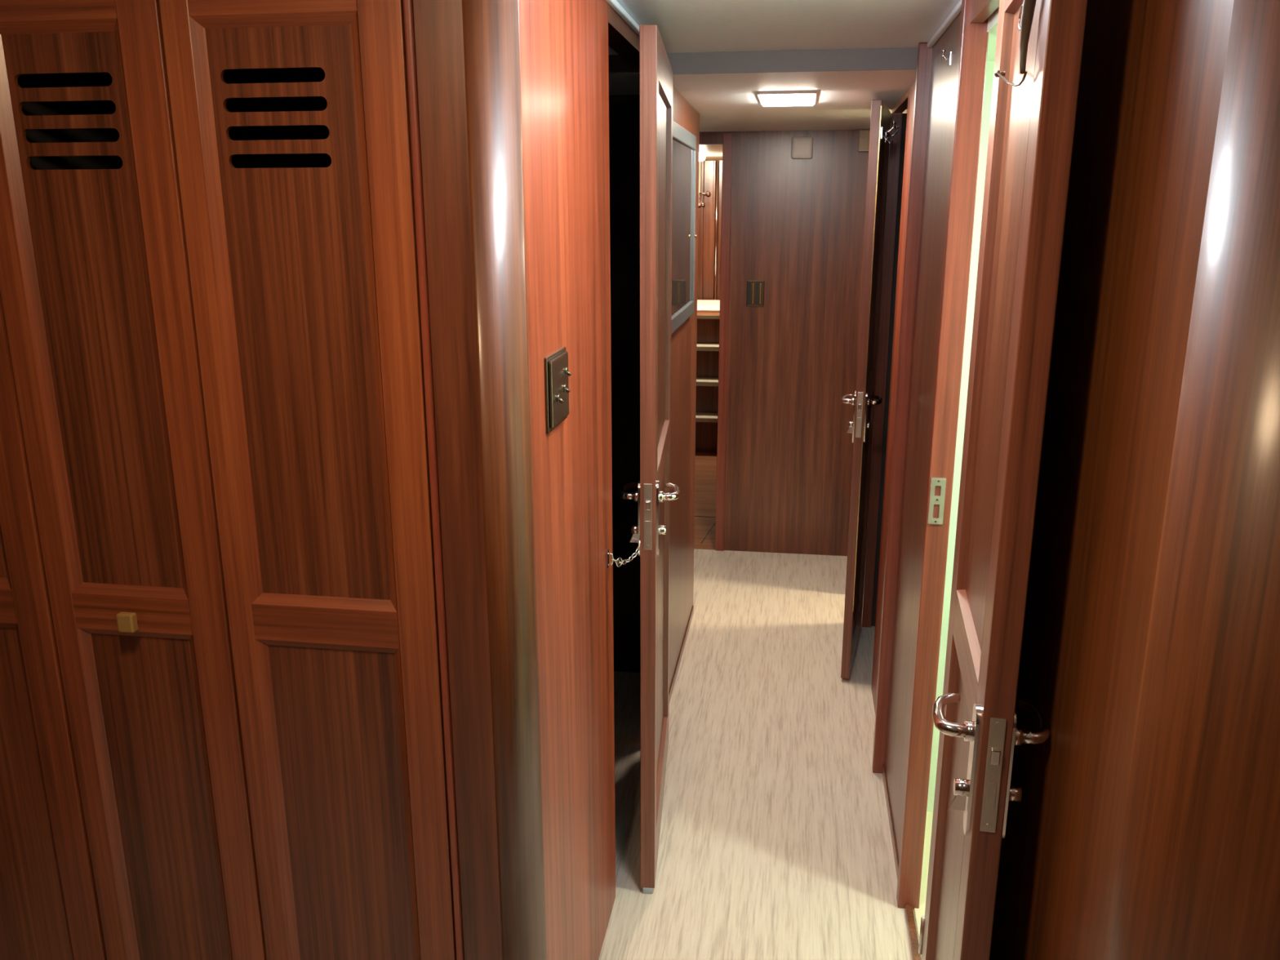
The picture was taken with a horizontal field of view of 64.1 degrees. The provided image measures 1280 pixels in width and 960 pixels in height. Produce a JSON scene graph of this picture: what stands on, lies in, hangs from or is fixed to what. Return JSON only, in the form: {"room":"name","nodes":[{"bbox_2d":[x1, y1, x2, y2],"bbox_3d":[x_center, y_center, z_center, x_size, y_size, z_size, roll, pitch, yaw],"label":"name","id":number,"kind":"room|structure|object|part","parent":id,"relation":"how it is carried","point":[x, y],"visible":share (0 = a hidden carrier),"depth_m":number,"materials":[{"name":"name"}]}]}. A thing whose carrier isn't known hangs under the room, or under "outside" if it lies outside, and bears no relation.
{"room":"ship interior","nodes":[
{"label":"ship interior","id":0,"kind":"room"},
{"bbox_2d":[222,67,639,672],"bbox_3d":[-0.576,-0.106,2.612,1.100,1.866,1.430,2,15,8],"label":"wall","id":1,"kind":"structure","parent":0,"point":[624,110],"depth_m":3.08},
{"bbox_2d":[413,0,502,959],"bbox_3d":[-0.234,0.211,1.417,0.061,1.866,0.030,2,15,8],"label":"wall strip","id":2,"kind":"object","parent":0,"point":[437,24],"visible":0.83,"depth_m":1.33,"materials":[{"name":"brown wood"}]},
{"bbox_2d":[518,0,699,959],"bbox_3d":[0.002,-0.101,2.588,0.050,1.866,2.324,2,15,8],"label":"wall","id":3,"kind":"structure","parent":0,"point":[563,44],"depth_m":1.72,"materials":[{"name":"brown wood"}]},
{"bbox_2d":[403,0,464,959],"bbox_3d":[-0.271,0.211,1.415,0.010,1.866,0.026,2,15,8],"label":"trim","id":4,"kind":"structure","parent":3,"relation":"attached to","point":[407,4],"depth_m":1.34,"materials":[{"name":"red wood"}]},
{"bbox_2d":[462,0,546,959],"bbox_3d":[-0.178,0.205,1.436,0.045,1.866,0.086,2,15,8],"label":"trim","id":5,"kind":"structure","parent":3,"relation":"attached to","point":[491,28],"depth_m":1.35,"materials":[{"name":"orange wood"}]},
{"bbox_2d":[544,346,571,434],"bbox_3d":[-0.118,-0.136,1.535,0.019,0.112,0.126,2,15,8],"label":"light switch","id":6,"kind":"object","parent":3,"relation":"attached to","point":[557,373],"visible":1,"depth_m":1.51,"materials":[{"name":"brown metal"}]},
{"bbox_3d":[-0.121,-0.136,1.535,0.005,0.100,0.112,2,15,8],"label":"plate","id":7,"kind":"part","parent":6,"relation":"part of","materials":[{"name":"brown metal"}]},
{"bbox_2d":[605,0,639,35],"bbox_3d":[-0.049,-0.861,1.844,0.012,0.011,1.345,2,15,8],"label":"trim","id":8,"kind":"structure","parent":3,"relation":"attached to","point":[614,4],"depth_m":1.94,"materials":[{"name":"silver metal"}]},
{"bbox_2d":[605,539,640,568],"bbox_3d":[-0.030,0.151,2.061,0.019,0.041,0.109,13,19,40],"label":"chain","id":9,"kind":"object","parent":3,"relation":"attached to","point":[607,553],"visible":1,"depth_m":2.05,"materials":[{"name":"silver metal"}]},
{"bbox_2d":[618,24,679,893],"bbox_3d":[0.041,-0.029,2.403,0.128,1.822,0.681,1,15,4],"label":"door","id":10,"kind":"structure","parent":3,"relation":"in","point":[654,496],"depth_m":2.18,"materials":[{"name":"brown wood"}]},
{"bbox_3d":[-0.021,0.024,2.142,0.044,0.023,0.092,1,15,4],"label":"lever","id":11,"kind":"part","parent":10,"relation":"part of","materials":[{"name":"silver metal"}]},
{"bbox_3d":[0.016,0.076,2.086,0.017,0.141,0.002,1,15,4],"label":"lock plate","id":12,"kind":"part","parent":10,"relation":"part of","materials":[{"name":"metal"}]},
{"bbox_3d":[0.041,0.353,2.499,0.009,0.783,0.545,1,15,4],"label":"panel","id":13,"kind":"part","parent":10,"relation":"part of","materials":[{"name":"brown wood"}]},
{"bbox_3d":[0.040,-0.455,2.284,0.009,0.771,0.545,1,15,4],"label":"panel","id":14,"kind":"part","parent":10,"relation":"part of","materials":[{"name":"brown wood"}]},
{"bbox_3d":[0.063,0.026,2.136,0.044,0.023,0.092,1,15,4],"label":"lever","id":15,"kind":"part","parent":10,"relation":"part of","materials":[{"name":"silver metal"}]},
{"bbox_2d":[668,605,693,704],"bbox_3d":[0.130,0.620,3.452,0.004,0.030,0.980,2,15,8],"label":"baseboard","id":16,"kind":"structure","parent":3,"relation":"attached to","point":[674,677],"depth_m":3.50,"materials":[{"name":"brown wood"}]},
{"bbox_2d":[671,120,697,334],"bbox_3d":[0.122,-0.736,2.988,0.022,0.560,0.720,2,15,8],"label":"glass","id":17,"kind":"object","parent":3,"relation":"attached to","point":[684,143],"visible":0.69,"depth_m":3.04,"materials":[{"name":"grey glass"}]},
{"bbox_2d":[693,122,699,591],"bbox_3d":[0.177,-0.370,3.711,0.053,1.810,0.012,2,15,8],"label":"trim","id":18,"kind":"structure","parent":3,"relation":"attached to","point":[699,122],"depth_m":3.67,"materials":[{"name":"red wood"}]},
{"bbox_2d":[697,160,722,299],"bbox_3d":[0.568,-1.502,7.796,0.680,1.900,0.030,2,15,8],"label":"wall","id":19,"kind":"structure","parent":0,"point":[720,162],"depth_m":7.70,"materials":[{"name":"brown wood"}]},
{"bbox_2d":[698,160,700,193],"bbox_3d":[0.377,-2.249,7.604,0.143,0.243,0.015,2,15,8],"label":"wall panel","id":20,"kind":"object","parent":19,"relation":"attached to","point":[699,161],"visible":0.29,"depth_m":7.59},
{"bbox_2d":[698,160,715,299],"bbox_3d":[0.499,-1.859,7.650,0.120,1.019,0.089,2,15,8],"label":"pilaster","id":21,"kind":"object","parent":19,"relation":"attached to","point":[707,211],"depth_m":7.64,"materials":[{"name":"brown wood"}]},
{"bbox_3d":[0.472,-2.099,7.575,0.070,0.068,0.038,2,15,8],"label":"arm","id":22,"kind":"part","parent":21,"relation":"part of","materials":[{"name":"silver metal"}]},
{"bbox_3d":[0.479,-2.086,7.572,0.087,0.109,0.049,2,15,8],"label":"wall bracket","id":23,"kind":"part","parent":21,"relation":"part of","materials":[{"name":"silver metal"}]},
{"bbox_2d":[698,144,722,160],"bbox_3d":[0.305,-1.943,5.915,0.680,0.030,3.480,2,15,8],"label":"ceiling","id":24,"kind":"structure","parent":0,"point":[714,152],"depth_m":6.36,"materials":[{"name":"white paint"}]},
{"bbox_2d":[698,154,707,160],"bbox_3d":[0.391,-2.131,6.752,0.110,0.042,0.110,2,15,8],"label":"recessed light","id":25,"kind":"object","parent":24,"relation":"in","point":[701,157],"visible":0.44,"depth_m":6.72,"materials":[{"name":"white plastic"}]},
{"bbox_2d":[608,4,908,113],"bbox_3d":[0.375,-1.032,2.589,0.717,0.066,1.675,2,15,8],"label":"ceiling","id":26,"kind":"structure","parent":0,"point":[623,39],"depth_m":2.09,"materials":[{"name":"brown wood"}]},
{"bbox_2d":[666,47,917,74],"bbox_3d":[0.363,-1.005,2.451,0.637,0.048,0.006,2,15,8],"label":"trim","id":27,"kind":"structure","parent":26,"relation":"attached to","point":[899,58],"depth_m":2.45,"materials":[{"name":"grey paint"}]},
{"bbox_2d":[608,54,916,131],"bbox_3d":[0.831,-1.234,3.238,2.600,0.110,1.755,2,15,8],"label":"ceiling","id":28,"kind":"structure","parent":0,"point":[723,102],"depth_m":2.93,"materials":[{"name":"white paint"}]},
{"bbox_2d":[756,90,816,106],"bbox_3d":[0.434,-1.122,3.006,0.165,0.015,0.307,2,15,8],"label":"recessed light","id":29,"kind":"object","parent":28,"relation":"in","point":[786,98],"visible":1,"depth_m":2.92,"materials":[{"name":"white plastic"}]},
{"bbox_2d":[598,451,933,959],"bbox_3d":[0.375,0.725,3.221,3.350,0.064,9.900,2,15,8],"label":"floor","id":30,"kind":"structure","parent":0,"point":[775,842],"depth_m":2.74,"materials":[{"name":"beige carpet"}]},
{"bbox_2d":[0,292,106,959],"bbox_3d":[-1.117,0.122,1.767,0.580,1.860,0.524,2,15,8],"label":"tall cabinet","id":31,"kind":"object","parent":30,"relation":"on","point":[49,907],"visible":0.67,"depth_m":1.58,"materials":[{"name":"brown wood"}]},
{"bbox_3d":[-1.017,-0.217,1.427,0.181,0.778,0.006,2,15,8],"label":"panel","id":32,"kind":"part","parent":31,"relation":"part of","materials":[{"name":"brown wood"}]},
{"bbox_3d":[-1.016,0.576,1.637,0.181,0.780,0.006,2,15,8],"label":"panel","id":33,"kind":"part","parent":31,"relation":"part of","materials":[{"name":"brown wood"}]},
{"bbox_2d":[0,0,456,959],"bbox_3d":[-0.536,0.144,1.681,0.592,1.860,0.524,2,15,8],"label":"tall cabinet","id":34,"kind":"object","parent":30,"relation":"on","point":[218,366],"visible":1,"depth_m":1.40,"materials":[{"name":"brown wood"}]},
{"bbox_3d":[-0.733,-0.206,1.385,0.171,0.778,0.006,2,15,8],"label":"panel","id":35,"kind":"part","parent":34,"relation":"part of","materials":[{"name":"brown wood"}]},
{"bbox_3d":[-0.732,0.202,1.466,0.025,0.028,0.025,2,15,8],"label":"knob","id":36,"kind":"part","parent":34,"relation":"part of","materials":[{"name":"gold metal"}]},
{"bbox_3d":[-0.725,0.191,1.486,0.276,1.750,0.022,2,15,8],"label":"door","id":37,"kind":"part","parent":34,"relation":"part of","materials":[{"name":"brown wood"}]},
{"bbox_3d":[-0.732,0.587,1.595,0.171,0.780,0.006,2,15,8],"label":"panel","id":38,"kind":"part","parent":34,"relation":"part of","materials":[{"name":"brown wood"}]},
{"bbox_3d":[-0.441,-0.195,1.341,0.204,0.778,0.006,2,15,8],"label":"panel","id":39,"kind":"part","parent":34,"relation":"part of","materials":[{"name":"brown wood"}]},
{"bbox_3d":[-0.432,0.202,1.442,0.309,1.750,0.022,2,15,8],"label":"door","id":40,"kind":"part","parent":34,"relation":"part of","materials":[{"name":"brown wood"}]},
{"bbox_3d":[-0.440,0.598,1.552,0.204,0.780,0.006,2,15,8],"label":"panel","id":41,"kind":"part","parent":34,"relation":"part of","materials":[{"name":"brown wood"}]},
{"bbox_2d":[695,311,719,452],"bbox_3d":[0.447,-0.776,7.173,0.612,0.826,1.566,2,15,8],"label":"shelf","id":42,"kind":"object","parent":30,"relation":"on","point":[708,323],"depth_m":6.62,"materials":[{"name":"brown wood"}]},
{"bbox_2d":[697,299,719,312],"bbox_3d":[0.494,-1.244,7.295,0.540,0.016,0.800,2,15,8],"label":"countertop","id":43,"kind":"structure","parent":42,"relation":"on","point":[703,305],"depth_m":7.21,"materials":[{"name":"white"}]},
{"bbox_2d":[714,160,718,299],"bbox_3d":[0.571,-1.857,7.644,0.018,1.020,0.018,2,15,8],"label":"chrome pole","id":44,"kind":"object","parent":42,"relation":"on","point":[717,162],"visible":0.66,"depth_m":7.63,"materials":[{"name":"silver metal"}]},
{"bbox_2d":[699,129,868,555],"bbox_3d":[0.356,-0.560,4.432,1.260,1.806,0.040,2,15,8],"label":"wall","id":45,"kind":"structure","parent":0,"point":[797,226],"depth_m":4.35,"materials":[{"name":"brown wood"}]},
{"bbox_2d":[700,521,715,543],"bbox_3d":[0.341,0.241,4.946,0.004,0.002,0.433,4,15,15],"label":"trim","id":46,"kind":"structure","parent":45,"relation":"attached to","point":[715,522],"depth_m":4.89,"materials":[{"name":"brown wood"}]},
{"bbox_2d":[715,133,733,551],"bbox_3d":[0.364,-0.555,4.428,0.039,1.800,0.057,2,15,8],"label":"trim","id":47,"kind":"structure","parent":45,"relation":"attached to","point":[727,137],"depth_m":4.38,"materials":[{"name":"red wood"}]},
{"bbox_2d":[746,280,764,306],"bbox_3d":[0.488,-0.789,4.323,0.074,0.110,0.011,2,15,8],"label":"wall switch","id":48,"kind":"object","parent":45,"relation":"attached to","point":[755,288],"visible":1,"depth_m":4.32,"materials":[{"name":"brown metal"}]},
{"bbox_2d":[791,136,813,159],"bbox_3d":[0.657,-1.347,4.142,0.086,0.086,0.023,2,15,8],"label":"wall speaker","id":49,"kind":"object","parent":45,"relation":"attached to","point":[802,148],"visible":1,"depth_m":4.13,"materials":[{"name":"white plastic"}]},
{"bbox_2d":[794,140,809,155],"bbox_3d":[0.656,-1.344,4.132,0.060,0.056,0.002,2,15,8],"label":"grille","id":50,"kind":"object","parent":49,"relation":"attached to","point":[801,147],"depth_m":4.13,"materials":[{"name":"white plastic"}]},
{"bbox_2d":[857,129,870,151],"bbox_3d":[0.899,-1.360,4.096,0.042,0.082,0.032,2,15,8],"label":"alarm box","id":51,"kind":"object","parent":45,"relation":"attached to","point":[864,135],"visible":0.98,"depth_m":4.08,"materials":[{"name":"beige plastic"}]},
{"bbox_2d":[608,0,959,54],"bbox_3d":[-0.025,-0.464,0.224,3.350,0.050,4.655,2,15,8],"label":"ceiling","id":52,"kind":"structure","parent":0,"point":[684,26],"depth_m":2.08,"materials":[{"name":"white paint"}]},
{"bbox_2d":[871,0,999,859],"bbox_3d":[1.092,-0.001,2.208,0.950,1.866,2.750,2,15,8],"label":"wall","id":53,"kind":"structure","parent":0,"point":[943,76],"depth_m":2.37,"materials":[{"name":"brown wood"}]},
{"bbox_2d":[840,99,898,679],"bbox_3d":[0.737,-0.271,3.332,0.124,1.783,0.488,4,15,16],"label":"door","id":54,"kind":"structure","parent":53,"relation":"in","point":[864,402],"depth_m":3.21,"materials":[{"name":"brown wood"}]},
{"bbox_3d":[0.649,-0.252,3.177,0.044,0.023,0.092,4,15,16],"label":"lever","id":55,"kind":"part","parent":54,"relation":"part of","materials":[{"name":"silver metal"}]},
{"bbox_3d":[0.669,-0.198,3.115,0.017,0.141,0.002,4,15,16],"label":"lock plate","id":56,"kind":"part","parent":54,"relation":"part of","materials":[{"name":"silver metal"}]},
{"bbox_3d":[0.736,0.106,3.427,0.005,0.783,0.352,4,15,16],"label":"panel","id":57,"kind":"part","parent":54,"relation":"part of","materials":[{"name":"brown wood"}]},
{"bbox_3d":[0.726,-0.246,3.155,0.044,0.023,0.092,4,15,16],"label":"lever","id":58,"kind":"part","parent":54,"relation":"part of","materials":[{"name":"silver metal"}]},
{"bbox_3d":[0.735,-0.702,3.212,0.005,0.771,0.352,4,15,16],"label":"panel","id":59,"kind":"part","parent":54,"relation":"part of","materials":[{"name":"brown wood"}]},
{"bbox_2d":[861,112,902,627],"bbox_3d":[0.842,-0.330,3.576,0.035,1.800,0.045,2,15,8],"label":"trim","id":60,"kind":"structure","parent":53,"relation":"attached to","point":[895,147],"depth_m":3.53,"materials":[{"name":"red wood"}]},
{"bbox_2d":[882,764,898,880],"bbox_3d":[0.627,0.859,2.549,0.004,0.030,0.524,2,15,8],"label":"baseboard","id":61,"kind":"structure","parent":53,"relation":"attached to","point":[887,799],"depth_m":2.55,"materials":[{"name":"brown wood"}]},
{"bbox_2d":[871,42,932,773],"bbox_3d":[0.657,-0.098,2.578,0.034,1.865,0.025,2,15,8],"label":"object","id":62,"kind":"structure","parent":53,"relation":"attached to","point":[922,74],"depth_m":2.54,"materials":[{"name":"red wood"}]},
{"bbox_2d":[905,904,920,959],"bbox_3d":[0.560,1.004,2.036,0.016,0.012,0.470,2,15,8],"label":"trim","id":63,"kind":"structure","parent":53,"relation":"attached to","point":[912,928],"depth_m":2.17,"materials":[{"name":"brown wood"}]},
{"bbox_2d":[928,477,946,524],"bbox_3d":[0.588,0.042,2.021,0.028,0.095,0.002,2,15,8],"label":"strike plate","id":64,"kind":"object","parent":53,"relation":"attached to","point":[934,482],"visible":1,"depth_m":2.02,"materials":[{"name":"metal"}]},
{"bbox_2d":[896,0,989,909],"bbox_3d":[0.596,0.045,2.040,0.046,1.865,0.036,2,15,8],"label":"trim","id":65,"kind":"structure","parent":53,"relation":"attached to","point":[973,37],"depth_m":1.98,"materials":[{"name":"red wood"}]},
{"bbox_2d":[927,0,961,48],"bbox_3d":[0.547,-0.800,1.609,0.012,0.011,1.645,2,15,8],"label":"trim","id":66,"kind":"structure","parent":53,"relation":"attached to","point":[954,13],"depth_m":2.05,"materials":[{"name":"silver metal"}]},
{"bbox_2d":[941,48,951,66],"bbox_3d":[0.608,-0.840,2.030,0.018,0.031,0.014,2,15,8],"label":"coat hook","id":67,"kind":"object","parent":53,"relation":"attached to","point":[943,51],"visible":1,"depth_m":2.03,"materials":[{"name":"silver metal"}]},
{"bbox_2d":[918,0,1087,959],"bbox_3d":[0.438,0.248,1.333,0.128,1.808,0.450,3,15,12],"label":"door","id":68,"kind":"structure","parent":53,"relation":"in","point":[1032,123],"depth_m":1.15,"materials":[{"name":"brown wood"}]},
{"bbox_3d":[0.437,0.636,1.431,0.010,0.783,0.314,3,15,12],"label":"panel","id":69,"kind":"part","parent":68,"relation":"part of","materials":[{"name":"brown wood"}]},
{"bbox_3d":[0.364,0.275,1.194,0.044,0.023,0.092,3,15,12],"label":"lever","id":70,"kind":"part","parent":68,"relation":"part of","materials":[{"name":"silver metal"}]},
{"bbox_3d":[0.392,0.328,1.133,0.017,0.141,0.002,3,15,12],"label":"lock plate","id":71,"kind":"part","parent":68,"relation":"part of","materials":[{"name":"silver metal"}]},
{"bbox_3d":[0.436,-0.172,1.216,0.010,0.771,0.314,3,15,12],"label":"panel","id":72,"kind":"part","parent":68,"relation":"part of","materials":[{"name":"brown wood"}]},
{"bbox_2d":[994,0,1036,86],"bbox_3d":[0.406,-0.477,1.107,0.017,0.109,0.280,3,15,12],"label":"coat hook","id":73,"kind":"object","parent":68,"relation":"hanging from","point":[1027,9],"visible":1,"depth_m":1.01,"materials":[{"name":"metal"}]},
{"bbox_3d":[0.408,-0.444,1.124,0.003,0.037,0.245,3,15,12],"label":"thin cord","id":74,"kind":"part","parent":73,"relation":"part of","materials":[{"name":"silver metal"}]},
{"bbox_3d":[0.447,0.280,1.177,0.044,0.023,0.092,3,15,12],"label":"lever","id":75,"kind":"part","parent":68,"relation":"part of","materials":[{"name":"silver metal"}]},
{"bbox_2d":[986,6,999,61],"bbox_3d":[0.985,-0.719,1.474,0.840,0.030,1.320,2,15,8],"label":"ceiling","id":76,"kind":"structure","parent":0,"point":[993,20],"depth_m":1.82,"materials":[{"name":"green paint"}]},
{"bbox_2d":[989,0,1279,959],"bbox_3d":[1.109,0.301,1.071,1.300,1.866,0.770,2,15,8],"label":"wall","id":77,"kind":"structure","parent":0,"point":[1145,825],"depth_m":0.85,"materials":[{"name":"orange wood"}]}
]}

